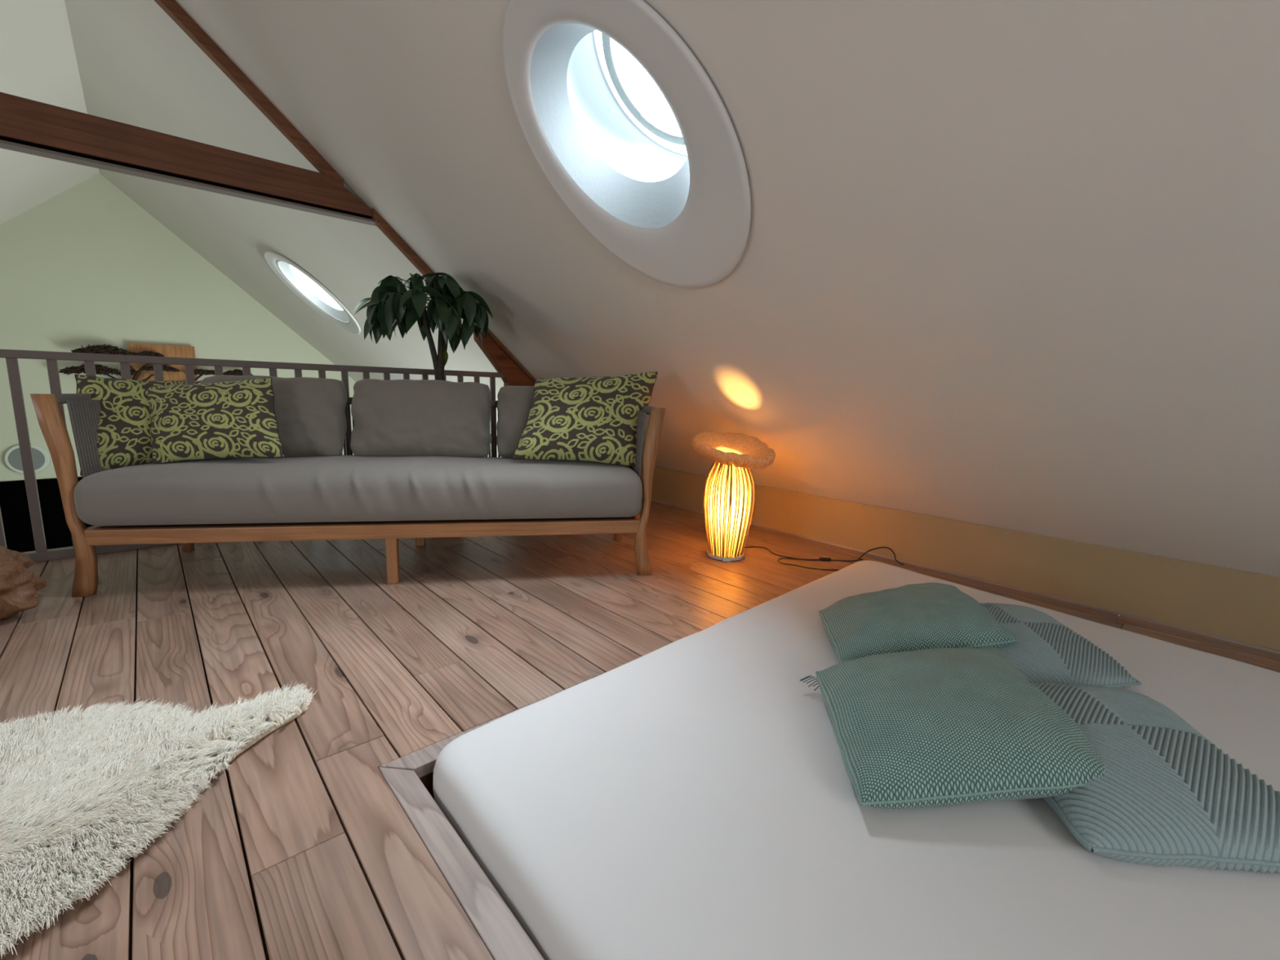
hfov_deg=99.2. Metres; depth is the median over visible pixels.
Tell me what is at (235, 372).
sculpture
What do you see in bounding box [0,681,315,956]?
sheepskin
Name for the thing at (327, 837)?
floor
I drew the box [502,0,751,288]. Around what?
window
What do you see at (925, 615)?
woven cushion
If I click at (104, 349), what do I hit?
sculpture
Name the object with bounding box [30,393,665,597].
sofa
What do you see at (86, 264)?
wall
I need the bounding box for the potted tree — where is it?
[353,272,493,380]
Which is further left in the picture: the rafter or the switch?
the rafter
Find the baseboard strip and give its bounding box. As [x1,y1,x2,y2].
[641,497,1279,653]
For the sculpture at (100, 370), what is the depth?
6.54 m
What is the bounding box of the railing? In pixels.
[0,349,505,561]
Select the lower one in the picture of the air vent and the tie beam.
the air vent
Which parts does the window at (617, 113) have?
pane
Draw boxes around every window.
[264,251,360,334]
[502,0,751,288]
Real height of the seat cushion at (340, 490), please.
0.276 m
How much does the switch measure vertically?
0.018 m
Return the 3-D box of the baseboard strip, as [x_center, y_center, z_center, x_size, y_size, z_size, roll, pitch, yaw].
[1.958,0.562,2.743,0.008,0.012,6.830,-7,13,-42]
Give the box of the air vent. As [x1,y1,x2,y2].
[4,444,49,473]
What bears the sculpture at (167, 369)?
attached to the wall at (86, 264)
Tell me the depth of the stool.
2.10 m
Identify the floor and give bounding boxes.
[0,498,1279,959]
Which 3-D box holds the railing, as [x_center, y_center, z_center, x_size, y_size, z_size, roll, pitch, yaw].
[-2.986,-0.118,2.792,5.090,1.058,0.055,-7,13,-42]
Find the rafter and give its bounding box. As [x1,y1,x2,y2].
[154,0,535,386]
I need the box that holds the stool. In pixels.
[0,545,46,619]
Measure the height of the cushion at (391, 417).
0.434 m
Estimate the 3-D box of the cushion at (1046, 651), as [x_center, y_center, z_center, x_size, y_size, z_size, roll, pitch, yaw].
[1.340,0.557,1.908,0.474,0.108,0.665,3,9,6]
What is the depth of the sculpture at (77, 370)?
6.36 m
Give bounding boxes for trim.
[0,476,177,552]
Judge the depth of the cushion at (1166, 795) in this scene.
1.10 m
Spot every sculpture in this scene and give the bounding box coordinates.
[58,363,85,375]
[71,343,164,356]
[94,364,121,378]
[128,363,154,381]
[162,364,180,372]
[193,368,214,383]
[222,368,243,375]
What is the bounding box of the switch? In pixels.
[819,557,831,561]
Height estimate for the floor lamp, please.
0.718 m
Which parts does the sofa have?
post, rope rail, cord, cord, cord, cord, cord, cord, cord, cord, cord, cord, cord, post, cord, cord, cord, seat, leg, leg, rope rail, cord, cord, post, cord, cord, cord, cord, cord, cord, cord, cord, cord, cord, rope rail, post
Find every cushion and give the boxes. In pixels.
[73,455,642,525]
[74,373,185,475]
[146,377,284,463]
[199,375,346,457]
[350,378,491,457]
[496,385,533,457]
[511,371,657,466]
[800,647,1106,808]
[818,582,1018,663]
[980,602,1142,688]
[1031,682,1279,874]
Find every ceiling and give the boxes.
[0,0,1279,577]
[64,0,503,457]
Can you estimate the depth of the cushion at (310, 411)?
2.84 m
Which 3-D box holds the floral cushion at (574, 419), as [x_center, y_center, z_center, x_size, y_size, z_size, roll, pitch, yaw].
[-0.282,-0.343,2.962,0.801,0.517,0.294,0,9,-10]
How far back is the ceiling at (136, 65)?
4.42 m
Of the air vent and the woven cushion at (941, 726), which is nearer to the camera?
the woven cushion at (941, 726)
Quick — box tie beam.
[0,92,376,226]
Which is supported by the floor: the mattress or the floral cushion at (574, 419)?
the mattress
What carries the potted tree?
on the floor
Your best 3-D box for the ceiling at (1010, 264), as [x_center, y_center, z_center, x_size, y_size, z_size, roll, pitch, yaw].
[-2.295,-1.273,2.174,6.780,2.983,12.200,-7,13,-42]
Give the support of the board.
attached to the wall at (86, 264)
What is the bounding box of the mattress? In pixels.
[432,560,1279,959]
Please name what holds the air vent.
in the wall at (86, 264)
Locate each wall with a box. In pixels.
[0,173,355,481]
[640,464,1279,650]
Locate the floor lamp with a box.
[691,431,903,570]
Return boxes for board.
[128,342,198,384]
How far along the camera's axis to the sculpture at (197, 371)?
7.14 m
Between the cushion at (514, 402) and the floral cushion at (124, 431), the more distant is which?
the cushion at (514, 402)
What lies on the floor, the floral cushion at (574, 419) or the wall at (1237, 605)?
the wall at (1237, 605)
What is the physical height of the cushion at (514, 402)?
0.418 m
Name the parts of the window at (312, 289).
pane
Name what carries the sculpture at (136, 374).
attached to the wall at (86, 264)
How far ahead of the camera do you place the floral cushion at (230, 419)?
2.56 m

